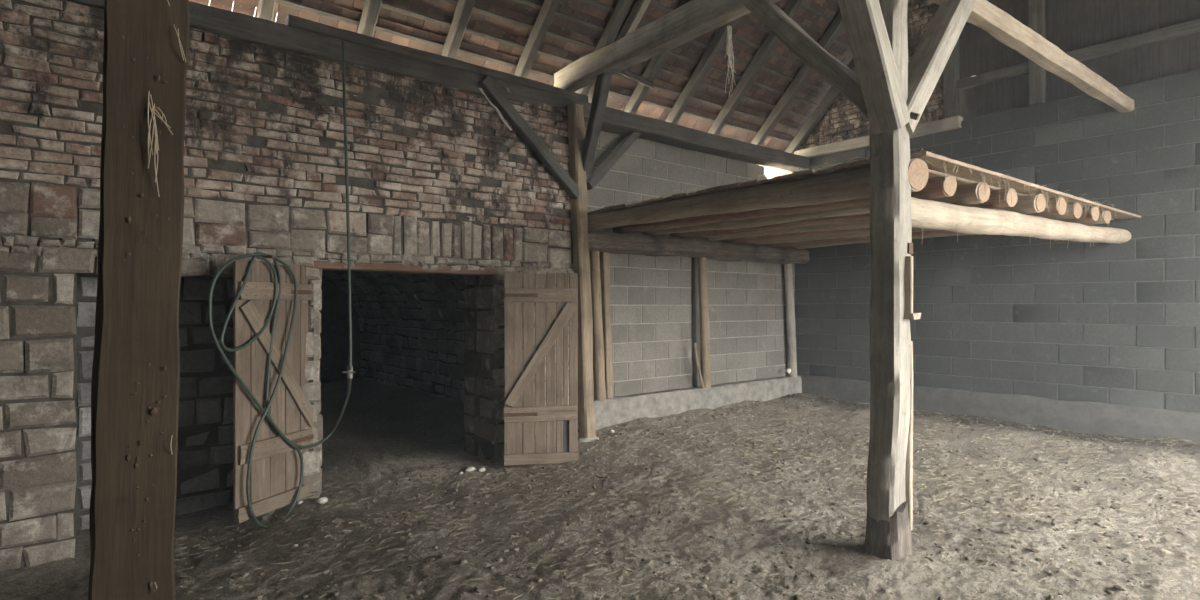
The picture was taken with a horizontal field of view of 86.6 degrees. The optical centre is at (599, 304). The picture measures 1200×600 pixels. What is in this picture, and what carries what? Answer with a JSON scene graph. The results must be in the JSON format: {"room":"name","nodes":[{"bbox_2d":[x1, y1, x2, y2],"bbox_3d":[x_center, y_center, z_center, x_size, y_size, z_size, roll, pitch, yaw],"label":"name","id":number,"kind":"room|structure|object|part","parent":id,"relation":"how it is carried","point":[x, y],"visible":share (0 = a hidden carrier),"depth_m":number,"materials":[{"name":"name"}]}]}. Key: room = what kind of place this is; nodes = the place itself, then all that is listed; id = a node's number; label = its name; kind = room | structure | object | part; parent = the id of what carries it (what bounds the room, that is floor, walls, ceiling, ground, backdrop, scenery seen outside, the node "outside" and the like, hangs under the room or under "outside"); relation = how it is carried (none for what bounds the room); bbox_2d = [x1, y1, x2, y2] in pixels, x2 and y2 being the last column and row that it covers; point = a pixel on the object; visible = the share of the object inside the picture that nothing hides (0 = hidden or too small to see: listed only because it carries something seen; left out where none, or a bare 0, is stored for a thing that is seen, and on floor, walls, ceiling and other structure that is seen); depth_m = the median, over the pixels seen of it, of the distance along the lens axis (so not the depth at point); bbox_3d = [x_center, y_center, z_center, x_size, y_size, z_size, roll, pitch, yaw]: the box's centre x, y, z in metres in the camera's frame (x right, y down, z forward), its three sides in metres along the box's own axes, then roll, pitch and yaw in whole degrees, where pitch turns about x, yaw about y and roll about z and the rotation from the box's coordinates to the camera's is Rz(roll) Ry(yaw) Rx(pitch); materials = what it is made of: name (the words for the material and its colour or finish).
{"room":"farm building","nodes":[
{"label":"farm building","id":0,"kind":"room"},
{"bbox_2d":[0,0,583,571],"bbox_3d":[-3.456,-0.006,5.389,7.805,4.712,0.906,0,0,-39],"label":"wall","id":1,"kind":"structure","parent":0,"point":[437,177],"depth_m":5.42,"materials":[{"name":"brick"}]},
{"bbox_2d":[233,255,314,523],"bbox_3d":[-2.630,0.639,5.300,0.160,2.074,0.896,0,0,17],"label":"plank door","id":2,"kind":"structure","parent":1,"relation":"in","point":[275,466],"depth_m":5.18,"materials":[{"name":"wood"}]},
{"bbox_3d":[-2.649,1.620,5.295,0.034,0.112,0.876,0,0,17],"label":"rail","id":3,"kind":"part","parent":2,"relation":"part of","materials":[{"name":"brown wood"}]},
{"bbox_2d":[208,41,355,528],"bbox_3d":[-2.589,-0.243,5.170,1.086,4.079,0.759,0,0,-39],"label":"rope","id":4,"kind":"object","parent":2,"relation":"hanging from","point":[266,413],"visible":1,"depth_m":5.19,"materials":[{"name":"green rubber"}]},
{"bbox_2d":[189,1,485,94],"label":"wall plate","id":5,"kind":"object","parent":1,"relation":"on","point":[224,22],"depth_m":5.63,"materials":[{"name":"brown wood"}]},
{"bbox_2d":[285,14,587,102],"bbox_3d":[-1.436,-2.444,6.548,3.301,0.104,0.139,0,0,-40],"label":"beam","id":6,"kind":"structure","parent":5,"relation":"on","point":[290,20],"depth_m":6.21,"materials":[{"name":"brown wood"}]},
{"bbox_2d":[299,261,495,275],"bbox_3d":[-1.889,-0.355,6.321,2.110,0.077,0.311,0,0,-39],"label":"lintel","id":7,"kind":"object","parent":1,"relation":"attached to","point":[324,265],"visible":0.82,"depth_m":6.11,"materials":[{"name":"brown wood"}]},
{"bbox_2d":[502,272,578,465],"bbox_3d":[-0.615,0.650,6.578,0.791,1.976,0.084,0,0,-9],"label":"plank door","id":8,"kind":"structure","parent":1,"relation":"in","point":[561,419],"depth_m":6.56,"materials":[{"name":"wood"}]},
{"bbox_3d":[-0.602,1.581,6.557,0.770,0.114,0.034,0,0,-9],"label":"rail","id":9,"kind":"part","parent":8,"relation":"part of","materials":[{"name":"brown wood"}]},
{"bbox_2d":[491,78,591,126],"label":"wall plate","id":10,"kind":"object","parent":1,"relation":"on","point":[517,93],"depth_m":7.11,"materials":[{"name":"brown wood"}]},
{"bbox_2d":[320,270,463,403],"bbox_3d":[-4.606,0.450,9.624,4.780,3.400,7.484,0,0,-39],"label":"wall","id":11,"kind":"structure","parent":0,"point":[408,328],"depth_m":11.81,"materials":[{"name":"stone"}]},
{"bbox_2d":[189,0,852,150],"bbox_3d":[1.389,-4.908,3.580,13.196,4.761,9.351,0,0,-39],"label":"roof","id":12,"kind":"structure","parent":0,"point":[438,9],"depth_m":7.71,"materials":[{"name":"ceramic"}]},
{"bbox_2d":[257,0,275,20],"bbox_3d":[-1.627,-4.750,4.030,0.124,4.639,4.642,0,0,-39],"label":"rafter","id":13,"kind":"object","parent":12,"relation":"attached to","point":[266,8],"visible":0.55,"depth_m":5.62,"materials":[{"name":"beige wood"}]},
{"bbox_2d":[357,0,381,36],"bbox_3d":[-0.945,-4.750,4.587,0.124,4.646,4.641,0,0,-40],"label":"rafter","id":14,"kind":"object","parent":12,"relation":"attached to","point":[371,9],"visible":0.55,"depth_m":6.07,"materials":[{"name":"beige wood"}]},
{"bbox_2d":[441,0,475,58],"bbox_3d":[-0.284,-4.752,5.129,0.132,4.647,4.638,0,0,-39],"label":"rafter","id":15,"kind":"object","parent":12,"relation":"attached to","point":[464,8],"visible":0.68,"depth_m":6.54,"materials":[{"name":"beige wood"}]},
{"bbox_2d":[440,0,808,119],"bbox_3d":[-0.905,-3.075,6.942,11.520,0.049,0.049,0,0,-39],"label":"batten","id":16,"kind":"object","parent":15,"relation":"on","point":[454,2],"visible":0.72,"depth_m":7.48,"materials":[{"name":"brown wood"}]},
{"bbox_2d":[514,0,559,77],"bbox_3d":[0.431,-4.750,5.711,0.124,4.641,4.640,0,0,-40],"label":"rafter","id":17,"kind":"object","parent":12,"relation":"attached to","point":[548,9],"visible":0.8,"depth_m":7.03,"materials":[{"name":"beige wood"}]},
{"bbox_2d":[514,0,818,106],"bbox_3d":[-0.800,-3.242,6.813,11.520,0.049,0.049,0,0,-39],"label":"batten","id":18,"kind":"object","parent":17,"relation":"on","point":[526,2],"visible":0.73,"depth_m":8.29,"materials":[{"name":"brown wood"}]},
{"bbox_2d":[792,19,850,50],"bbox_3d":[-0.379,-3.906,6.298,11.520,0.048,0.049,0,0,-39],"label":"batten","id":19,"kind":"object","parent":17,"relation":"on","point":[811,30],"visible":0.36,"depth_m":9.15,"materials":[{"name":"brown wood"}]},
{"bbox_2d":[575,0,632,95],"bbox_3d":[1.117,-4.753,6.275,0.130,4.647,4.643,0,0,-40],"label":"rafter","id":20,"kind":"object","parent":12,"relation":"attached to","point":[610,32],"visible":0.5,"depth_m":7.38,"materials":[{"name":"beige wood"}]},
{"bbox_2d":[587,0,650,102],"bbox_3d":[1.000,-4.264,6.788,0.105,3.552,3.584,0,0,-41],"label":"rafter","id":21,"kind":"object","parent":12,"relation":"attached to","point":[639,8],"visible":0.39,"depth_m":7.45,"materials":[{"name":"brown wood"}]},
{"bbox_2d":[618,69,654,87],"bbox_3d":[0.367,-2.864,7.922,0.839,0.154,0.102,0,0,-44],"label":"strut","id":22,"kind":"object","parent":21,"relation":"attached to","point":[627,73],"visible":0.64,"depth_m":7.98,"materials":[{"name":"brown wood"}]},
{"bbox_2d":[624,0,691,113],"bbox_3d":[1.778,-4.748,6.812,0.127,4.638,4.650,0,0,-39],"label":"rafter","id":23,"kind":"object","parent":12,"relation":"attached to","point":[655,64],"visible":0.53,"depth_m":8.19,"materials":[{"name":"brown wood"}]},
{"bbox_2d":[801,2,844,28],"bbox_3d":[-0.274,-4.072,6.170,11.520,0.048,0.049,0,0,-39],"label":"batten","id":24,"kind":"object","parent":23,"relation":"on","point":[804,5],"visible":0.37,"depth_m":8.86,"materials":[{"name":"brown wood"}]},
{"bbox_2d":[665,18,738,123],"bbox_3d":[2.375,-4.750,7.298,0.126,4.646,4.641,0,0,-39],"label":"rafter","id":25,"kind":"object","parent":12,"relation":"attached to","point":[719,39],"visible":0.74,"depth_m":8.52,"materials":[{"name":"brown wood"}]},
{"bbox_2d":[739,17,846,65],"bbox_3d":[-0.484,-3.739,6.427,11.520,0.050,0.049,0,0,-39],"label":"batten","id":26,"kind":"object","parent":25,"relation":"on","point":[742,19],"visible":0.23,"depth_m":8.50,"materials":[{"name":"brown wood"}]},
{"bbox_2d":[707,0,803,134],"bbox_3d":[3.054,-4.748,7.850,0.127,4.645,4.644,0,0,-39],"label":"rafter","id":27,"kind":"object","parent":12,"relation":"attached to","point":[792,6],"visible":0.8,"depth_m":8.98,"materials":[{"name":"brown wood"}]},
{"bbox_2d":[359,0,799,131],"bbox_3d":[-1.010,-2.909,7.071,11.520,0.051,0.050,0,0,-39],"label":"batten","id":28,"kind":"object","parent":27,"relation":"on","point":[383,5],"visible":0.66,"depth_m":7.17,"materials":[{"name":"brown wood"}]},
{"bbox_2d":[580,0,827,93],"bbox_3d":[-0.695,-3.406,6.684,11.520,0.050,0.049,0,0,-39],"label":"batten","id":29,"kind":"object","parent":27,"relation":"on","point":[594,3],"visible":0.64,"depth_m":8.63,"materials":[{"name":"brown wood"}]},
{"bbox_2d":[751,11,843,144],"bbox_3d":[3.856,-4.752,8.512,0.125,4.643,4.645,0,0,-39],"label":"rafter","id":30,"kind":"object","parent":12,"relation":"attached to","point":[837,24],"visible":0.72,"depth_m":9.62,"materials":[{"name":"brown wood"}]},
{"bbox_2d":[276,0,791,143],"bbox_3d":[-1.115,-2.743,7.199,11.520,0.049,0.049,0,0,-39],"label":"batten","id":31,"kind":"object","parent":30,"relation":"on","point":[283,2],"visible":0.73,"depth_m":6.91,"materials":[{"name":"brown wood"}]},
{"bbox_2d":[0,377,1199,599],"bbox_3d":[-1.263,1.659,6.534,12.650,0.428,16.900,0,0,-39],"label":"floor","id":32,"kind":"structure","parent":0,"point":[382,432],"depth_m":4.79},
{"bbox_2d":[88,0,189,599],"bbox_3d":[-1.226,-0.350,1.704,0.259,3.904,0.207,0,0,-39],"label":"post","id":33,"kind":"object","parent":32,"relation":"on","point":[135,383],"visible":1,"depth_m":1.63,"materials":[{"name":"wood"}]},
{"bbox_2d":[315,497,327,503],"bbox_3d":[-2.386,1.677,5.459,0.100,0.059,0.083,0,0,-19],"label":"stone","id":34,"kind":"object","parent":32,"relation":"on","point":[321,500],"visible":0.97,"depth_m":5.43,"materials":[{"name":"white stone"}]},
{"bbox_2d":[465,467,475,471],"bbox_3d":[-1.337,1.693,6.557,0.126,0.062,0.084,0,0,-39],"label":"stone","id":35,"kind":"object","parent":32,"relation":"on","point":[467,469],"visible":0.91,"depth_m":6.53,"materials":[{"name":"white stone"}]},
{"bbox_2d":[578,436,598,442],"bbox_3d":[-0.129,1.601,7.411,0.322,0.189,0.286,0,0,-39],"label":"pad stone","id":36,"kind":"object","parent":32,"relation":"on","point":[587,440],"visible":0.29,"depth_m":7.32,"materials":[{"name":"grey stone"}]},
{"bbox_2d":[567,104,595,437],"bbox_3d":[-0.213,-0.361,7.406,0.333,3.890,0.184,0,0,-29],"label":"wall post","id":37,"kind":"object","parent":36,"relation":"on","point":[576,125],"visible":0.91,"depth_m":7.34,"materials":[{"name":"brown wood"}]},
{"bbox_2d":[478,75,578,198],"bbox_3d":[-0.739,-1.799,6.990,1.291,1.170,0.132,0,0,-38],"label":"knee brace","id":38,"kind":"object","parent":37,"relation":"attached to","point":[488,86],"visible":0.98,"depth_m":6.91,"materials":[{"name":"grey wood"}]},
{"bbox_2d":[479,88,511,130],"bbox_3d":[-1.081,-2.024,6.593,0.391,0.376,0.012,0,0,-39],"label":"straw wisp","id":39,"kind":"object","parent":38,"relation":"hanging from","point":[480,89],"visible":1,"depth_m":6.61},
{"bbox_2d":[581,73,612,174],"bbox_3d":[-0.062,-2.017,7.100,0.151,1.024,0.853,0,0,-19],"label":"knee brace","id":40,"kind":"object","parent":37,"relation":"attached to","point":[603,80],"visible":0.92,"depth_m":7.01,"materials":[{"name":"brown wood"}]},
{"bbox_2d":[174,393,1199,599],"bbox_3d":[1.507,1.653,5.665,9.088,0.420,5.276,0,0,-39],"label":"debris","id":41,"kind":"object","parent":32,"relation":"on","point":[958,550],"visible":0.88,"depth_m":4.78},
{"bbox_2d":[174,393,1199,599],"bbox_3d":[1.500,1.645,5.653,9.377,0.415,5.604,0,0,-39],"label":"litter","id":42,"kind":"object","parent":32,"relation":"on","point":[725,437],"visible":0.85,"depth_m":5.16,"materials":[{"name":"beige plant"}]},
{"bbox_2d":[864,0,920,560],"bbox_3d":[1.760,-1.787,3.839,0.254,6.926,0.290,0,0,-39],"label":"post","id":43,"kind":"object","parent":32,"relation":"on","point":[889,488],"visible":0.8,"depth_m":3.80,"materials":[{"name":"beige wood"}]},
{"bbox_2d":[554,0,780,91],"bbox_3d":[0.687,-2.462,5.675,0.221,0.574,4.461,0,0,-31],"label":"tie beam","id":44,"kind":"structure","parent":43,"relation":"attached to","point":[694,19],"depth_m":5.85,"materials":[{"name":"brown wood"}]},
{"bbox_2d":[725,26,735,94],"bbox_3d":[1.065,-1.988,5.207,0.150,0.593,0.047,0,0,-44],"label":"straw","id":45,"kind":"object","parent":44,"relation":"hanging from","point":[729,48],"visible":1,"depth_m":5.19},
{"bbox_2d":[740,0,867,116],"bbox_3d":[1.387,-1.717,4.253,0.153,1.143,1.062,0,0,-39],"label":"brace","id":46,"kind":"object","parent":43,"relation":"attached to","point":[843,79],"visible":0.83,"depth_m":4.17,"materials":[{"name":"brown wood"}]},
{"bbox_2d":[837,0,909,134],"bbox_3d":[1.426,-1.724,3.537,0.879,1.428,0.179,0,0,-37],"label":"brace","id":47,"kind":"object","parent":43,"relation":"attached to","point":[864,24],"visible":1,"depth_m":3.60,"materials":[{"name":"brown wood"}]},
{"bbox_3d":[1.850,-0.340,3.827,0.066,0.069,0.045,0,0,-39],"label":"iron plate","id":48,"kind":"part","parent":43,"relation":"part of","materials":[{"name":"brown metal"}]},
{"bbox_2d":[905,0,976,134],"bbox_3d":[2.181,-1.653,4.175,1.149,1.262,0.178,0,0,-40],"label":"brace","id":49,"kind":"object","parent":43,"relation":"attached to","point":[928,62],"visible":0.77,"depth_m":4.09,"materials":[{"name":"beige wood"}]},
{"bbox_2d":[911,197,1130,243],"bbox_3d":[3.988,-0.687,5.708,5.706,0.384,0.216,0,0,-39],"label":"beam","id":50,"kind":"structure","parent":43,"relation":"attached to","point":[937,215],"depth_m":4.86,"materials":[{"name":"beige wood"}]},
{"bbox_2d":[588,158,928,229],"bbox_3d":[0.866,-0.902,5.907,0.220,0.419,4.631,0,0,-27],"label":"joist","id":51,"kind":"object","parent":50,"relation":"on","point":[839,186],"visible":0.9,"depth_m":4.95,"materials":[{"name":"brown wood"}]},
{"bbox_2d":[604,205,621,210],"bbox_3d":[1.973,-1.080,8.641,4.832,0.035,0.193,0,0,-39],"label":"plank","id":52,"kind":"object","parent":51,"relation":"on","point":[608,207],"visible":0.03,"depth_m":7.13,"materials":[{"name":"brown wood"}]},
{"bbox_2d":[614,204,628,208],"bbox_3d":[2.087,-1.074,8.492,4.844,0.031,0.194,0,0,-39],"label":"plank","id":53,"kind":"object","parent":51,"relation":"on","point":[622,206],"visible":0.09,"depth_m":6.98,"materials":[{"name":"brown wood"}]},
{"bbox_2d":[650,197,665,202],"bbox_3d":[2.497,-1.047,7.854,5.016,0.035,0.196,0,0,-39],"label":"plank","id":54,"kind":"object","parent":51,"relation":"on","point":[662,199],"visible":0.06,"depth_m":6.28,"materials":[{"name":"brown wood"}]},
{"bbox_2d":[665,196,677,200],"bbox_3d":[2.623,-1.041,7.713,5.000,0.033,0.197,0,0,-39],"label":"plank","id":55,"kind":"object","parent":51,"relation":"on","point":[666,198],"visible":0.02,"depth_m":6.15,"materials":[{"name":"brown wood"}]},
{"bbox_2d":[672,193,690,198],"bbox_3d":[2.703,-1.034,7.537,5.098,0.033,0.189,0,0,-39],"label":"plank","id":56,"kind":"object","parent":51,"relation":"on","point":[685,195],"visible":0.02,"depth_m":5.93,"materials":[{"name":"brown wood"}]},
{"bbox_2d":[688,192,701,196],"bbox_3d":[2.831,-1.028,7.398,5.076,0.034,0.190,0,0,-39],"label":"plank","id":57,"kind":"object","parent":51,"relation":"on","point":[689,194],"visible":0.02,"depth_m":5.83,"materials":[{"name":"brown wood"}]},
{"bbox_2d":[708,185,729,192],"bbox_3d":[3.010,-1.014,7.057,5.230,0.032,0.197,-1,0,-39],"label":"plank","id":58,"kind":"object","parent":51,"relation":"on","point":[718,189],"visible":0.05,"depth_m":5.44,"materials":[{"name":"brown wood"}]},
{"bbox_2d":[722,182,744,189],"bbox_3d":[3.115,-1.008,6.902,5.264,0.032,0.191,-1,0,-39],"label":"plank","id":59,"kind":"object","parent":51,"relation":"on","point":[733,186],"visible":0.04,"depth_m":5.26,"materials":[{"name":"brown wood"}]},
{"bbox_2d":[738,180,760,186],"bbox_3d":[3.224,-0.999,6.746,5.292,0.035,0.190,-1,1,-39],"label":"plank","id":60,"kind":"object","parent":51,"relation":"on","point":[748,183],"visible":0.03,"depth_m":5.08,"materials":[{"name":"brown wood"}]},
{"bbox_2d":[757,178,777,184],"bbox_3d":[3.344,-0.995,6.602,5.289,0.033,0.196,-1,1,-39],"label":"plank","id":61,"kind":"object","parent":51,"relation":"on","point":[765,181],"visible":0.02,"depth_m":4.94,"materials":[{"name":"brown wood"}]},
{"bbox_2d":[773,174,798,181],"bbox_3d":[3.438,-0.988,6.436,5.353,0.032,0.194,-1,1,-39],"label":"plank","id":62,"kind":"object","parent":51,"relation":"on","point":[782,178],"visible":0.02,"depth_m":4.78,"materials":[{"name":"brown wood"}]},
{"bbox_2d":[790,170,819,178],"bbox_3d":[3.533,-0.981,6.272,5.413,0.030,0.193,-1,1,-39],"label":"plank","id":63,"kind":"object","parent":51,"relation":"on","point":[808,173],"visible":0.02,"depth_m":4.58,"materials":[{"name":"brown wood"}]},
{"bbox_2d":[815,168,839,174],"bbox_3d":[3.663,-0.975,6.136,5.384,0.032,0.194,-1,1,-39],"label":"plank","id":64,"kind":"object","parent":51,"relation":"on","point":[825,171],"visible":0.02,"depth_m":4.45,"materials":[{"name":"brown wood"}]},
{"bbox_2d":[855,159,1113,220],"bbox_3d":[3.845,-0.960,5.800,5.528,0.033,0.196,-1,1,-39],"label":"plank","id":65,"kind":"object","parent":51,"relation":"on","point":[865,163],"visible":0.1,"depth_m":4.55,"materials":[{"name":"brown wood"}]},
{"bbox_2d":[910,151,1141,219],"bbox_3d":[4.012,-0.956,5.615,5.502,0.033,0.197,-1,1,-39],"label":"plank","id":66,"kind":"object","parent":51,"relation":"on","point":[964,172],"visible":0.73,"depth_m":4.69,"materials":[{"name":"brown wood"}]},
{"bbox_2d":[589,149,1115,247],"bbox_3d":[2.096,-0.778,6.869,4.524,0.785,4.792,0,0,-39],"label":"hay","id":67,"kind":"object","parent":66,"relation":"on","point":[981,175],"visible":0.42,"depth_m":4.98,"materials":[{"name":"plant"}]},
{"bbox_2d":[613,176,956,232],"bbox_3d":[1.239,-0.875,6.203,0.145,0.349,4.668,0,0,-26],"label":"joist","id":68,"kind":"object","parent":50,"relation":"on","point":[934,188],"visible":0.59,"depth_m":5.43,"materials":[{"name":"brown wood"}]},
{"bbox_2d":[643,182,989,234],"bbox_3d":[1.672,-0.894,6.560,0.157,0.350,4.651,0,0,-26],"label":"joist","id":69,"kind":"object","parent":50,"relation":"on","point":[970,193],"visible":0.49,"depth_m":5.83,"materials":[{"name":"brown wood"}]},
{"bbox_2d":[671,188,1017,237],"bbox_3d":[2.088,-0.901,6.903,0.155,0.315,4.647,0,0,-26],"label":"joist","id":70,"kind":"object","parent":50,"relation":"on","point":[993,201],"visible":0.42,"depth_m":6.44,"materials":[{"name":"brown wood"}]},
{"bbox_2d":[702,194,1045,240],"bbox_3d":[2.530,-0.905,7.260,0.162,0.294,4.639,0,0,-28],"label":"joist","id":71,"kind":"object","parent":50,"relation":"on","point":[1023,205],"visible":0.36,"depth_m":6.90,"materials":[{"name":"brown wood"}]},
{"bbox_2d":[785,211,1110,248],"bbox_3d":[4.173,-0.951,8.613,0.154,0.156,4.628,0,1,-27],"label":"joist","id":72,"kind":"object","parent":50,"relation":"on","point":[1105,218],"visible":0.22,"depth_m":8.28,"materials":[{"name":"brown wood"}]},
{"bbox_2d":[634,202,645,205],"bbox_3d":[2.311,-1.058,8.188,4.883,0.035,0.194,0,0,-39],"label":"plank","id":73,"kind":"object","parent":72,"relation":"on","point":[639,203],"visible":0.03,"depth_m":6.67,"materials":[{"name":"brown wood"}]},
{"bbox_2d":[642,200,656,204],"bbox_3d":[2.404,-1.053,8.020,4.950,0.032,0.197,0,0,-39],"label":"plank","id":74,"kind":"object","parent":72,"relation":"on","point":[647,201],"visible":0.03,"depth_m":6.48,"materials":[{"name":"brown wood"}]},
{"bbox_2d":[696,189,715,194],"bbox_3d":[2.915,-1.019,7.222,5.167,0.032,0.190,0,0,-39],"label":"plank","id":75,"kind":"object","parent":72,"relation":"on","point":[705,191],"visible":0.02,"depth_m":5.62,"materials":[{"name":"brown wood"}]},
{"bbox_2d":[833,162,862,171],"bbox_3d":[3.749,-0.968,5.962,5.472,0.031,0.190,-1,1,-39],"label":"plank","id":76,"kind":"object","parent":72,"relation":"on","point":[845,167],"visible":0.02,"depth_m":4.25,"materials":[{"name":"brown wood"}]},
{"bbox_2d":[931,0,1134,112],"bbox_3d":[4.016,-2.224,5.699,5.675,0.358,0.164,0,0,-39],"label":"beam","id":77,"kind":"structure","parent":43,"relation":"attached to","point":[1002,26],"depth_m":5.46,"materials":[{"name":"brown wood"}]},
{"bbox_2d":[1051,518,1064,525],"bbox_3d":[3.172,1.503,4.427,0.158,0.034,0.045,0,0,-32],"label":"stick","id":78,"kind":"object","parent":32,"relation":"on","point":[1053,521],"visible":1,"depth_m":4.42,"materials":[{"name":"wood"}]},
{"bbox_2d":[585,127,794,398],"bbox_3d":[1.498,-0.140,9.517,5.100,4.380,0.252,0,0,-39],"label":"wall","id":79,"kind":"structure","parent":0,"point":[651,296],"depth_m":9.01,"materials":[{"name":"concrete"}]},
{"bbox_2d":[594,375,801,429],"bbox_3d":[1.538,1.565,9.294,4.720,0.769,0.268,0,0,-39],"label":"plinth","id":80,"kind":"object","parent":79,"relation":"attached to","point":[615,410],"depth_m":8.90,"materials":[{"name":"concrete"}]},
{"bbox_2d":[589,251,605,401],"bbox_3d":[-0.031,0.255,7.959,0.247,1.898,0.141,0,0,-44],"label":"pole","id":81,"kind":"object","parent":80,"relation":"on","point":[598,340],"visible":0.87,"depth_m":7.91,"materials":[{"name":"wood"}]},
{"bbox_2d":[599,252,612,397],"bbox_3d":[0.079,0.255,8.107,0.168,1.894,0.113,0,0,-38],"label":"pole","id":82,"kind":"object","parent":80,"relation":"on","point":[604,256],"visible":0.8,"depth_m":8.06,"materials":[{"name":"brown wood"}]},
{"bbox_2d":[692,257,700,387],"bbox_3d":[1.391,0.255,9.207,0.104,1.890,0.098,-1,1,-39],"label":"pole","id":83,"kind":"object","parent":80,"relation":"on","point":[695,261],"visible":0.87,"depth_m":9.17,"materials":[{"name":"wood"}]},
{"bbox_2d":[694,343,703,387],"bbox_3d":[1.400,0.859,9.006,0.206,0.654,0.040,0,0,-39],"label":"stick","id":84,"kind":"object","parent":80,"relation":"on","point":[695,344],"visible":1,"depth_m":8.98,"materials":[{"name":"brown wood"}]},
{"bbox_2d":[698,257,710,387],"bbox_3d":[1.511,0.255,9.227,0.228,1.896,0.152,0,0,-45],"label":"pole","id":85,"kind":"object","parent":80,"relation":"on","point":[705,367],"visible":0.94,"depth_m":9.17,"materials":[{"name":"brown wood"}]},
{"bbox_2d":[784,263,796,377],"bbox_3d":[3.164,0.255,10.575,0.286,1.900,0.151,0,0,-38],"label":"pole","id":86,"kind":"object","parent":80,"relation":"on","point":[788,276],"visible":0.97,"depth_m":10.52,"materials":[{"name":"wood"}]},
{"bbox_2d":[588,230,809,263],"bbox_3d":[1.590,-0.806,9.214,4.700,0.298,0.281,0,0,-39],"label":"bearer","id":87,"kind":"object","parent":79,"relation":"attached to","point":[601,241],"visible":0.95,"depth_m":8.81,"materials":[{"name":"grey wood"}]},
{"bbox_2d":[721,197,1065,242],"bbox_3d":[2.958,-0.935,7.608,0.175,0.169,4.632,0,2,-28],"label":"joist","id":88,"kind":"object","parent":87,"relation":"on","point":[1052,210],"visible":0.23,"depth_m":7.75,"materials":[{"name":"brown wood"}]},
{"bbox_2d":[746,202,1081,244],"bbox_3d":[3.362,-0.934,7.947,0.155,0.153,4.623,0,1,-27],"label":"joist","id":89,"kind":"object","parent":87,"relation":"on","point":[1076,214],"visible":0.27,"depth_m":8.06,"materials":[{"name":"brown wood"}]},
{"bbox_2d":[764,207,1098,246],"bbox_3d":[3.777,-0.936,8.277,0.161,0.159,4.640,0,1,-27],"label":"joist","id":90,"kind":"object","parent":87,"relation":"on","point":[1085,217],"visible":0.32,"depth_m":7.85,"materials":[{"name":"brown wood"}]},
{"bbox_2d":[601,107,809,171],"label":"wall plate","id":91,"kind":"object","parent":79,"relation":"on","point":[614,120],"depth_m":8.90,"materials":[{"name":"wood"}]},
{"bbox_2d":[586,132,641,189],"bbox_3d":[0.192,-1.865,7.978,0.113,0.959,1.019,0,0,45],"label":"knee brace","id":92,"kind":"object","parent":91,"relation":"attached to","point":[595,178],"visible":0.89,"depth_m":7.87,"materials":[{"name":"wood"}]},
{"bbox_2d":[798,0,960,149],"bbox_3d":[4.150,-3.855,9.909,0.056,2.810,2.720,0,0,-39],"label":"wall","id":93,"kind":"structure","parent":0,"point":[842,120],"depth_m":9.90,"materials":[{"name":"brick"}]},
{"bbox_2d":[793,135,869,157],"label":"plate","id":94,"kind":"object","parent":93,"relation":"on","point":[863,141],"depth_m":10.14,"materials":[{"name":"grey wood"}]},
{"bbox_2d":[784,58,855,153],"bbox_3d":[4.597,-4.749,9.114,0.129,4.639,4.643,0,0,-40],"label":"rafter","id":95,"kind":"object","parent":94,"relation":"on","point":[828,99],"visible":0.42,"depth_m":10.37,"materials":[{"name":"brown wood"}]},
{"bbox_2d":[649,0,818,73],"bbox_3d":[-0.590,-3.574,6.556,11.520,0.049,0.050,0,0,-39],"label":"batten","id":96,"kind":"object","parent":95,"relation":"on","point":[655,4],"visible":0.46,"depth_m":8.68,"materials":[{"name":"brown wood"}]},
{"bbox_2d":[757,69,1199,412],"bbox_3d":[5.762,-0.350,8.011,0.320,4.800,10.300,0,0,-39],"label":"wall","id":97,"kind":"structure","parent":0,"point":[1118,324],"depth_m":7.90,"materials":[{"name":"concrete"}]},
{"bbox_2d":[909,115,962,138],"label":"plate","id":98,"kind":"object","parent":97,"relation":"on","point":[940,125],"depth_m":8.93,"materials":[{"name":"grey wood"}]},
{"bbox_2d":[943,38,958,118],"bbox_3d":[4.905,-3.830,8.898,0.162,2.560,0.173,0,0,-39],"label":"stud","id":99,"kind":"object","parent":97,"relation":"on","point":[951,70],"visible":0.55,"depth_m":8.84,"materials":[{"name":"wood"}]},
{"bbox_2d":[797,374,1199,442],"bbox_3d":[6.110,1.554,7.391,0.146,0.793,8.900,0,0,-39],"label":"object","id":100,"kind":"structure","parent":97,"relation":"attached to","point":[1096,418],"depth_m":8.00,"materials":[{"name":"concrete"}]},
{"bbox_2d":[1028,0,1045,105],"bbox_3d":[5.557,-4.345,8.104,0.131,3.590,0.175,0,0,-39],"label":"stud","id":101,"kind":"object","parent":97,"relation":"on","point":[1036,8],"visible":0.74,"depth_m":8.06,"materials":[{"name":"wood"}]},
{"bbox_2d":[961,0,1199,119],"bbox_3d":[7.103,-4.673,6.407,0.047,4.550,6.542,0,0,-39],"label":"boards","id":102,"kind":"object","parent":97,"relation":"on","point":[1070,25],"visible":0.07,"depth_m":7.79,"materials":[{"name":"grey wood"}]},
{"bbox_2d":[957,18,1199,90],"bbox_3d":[6.872,-3.049,6.528,0.110,0.142,6.000,0,0,-39],"label":"rail","id":103,"kind":"object","parent":102,"relation":"attached to","point":[1189,27],"visible":0.83,"depth_m":7.54,"materials":[{"name":"wood"}]}
]}

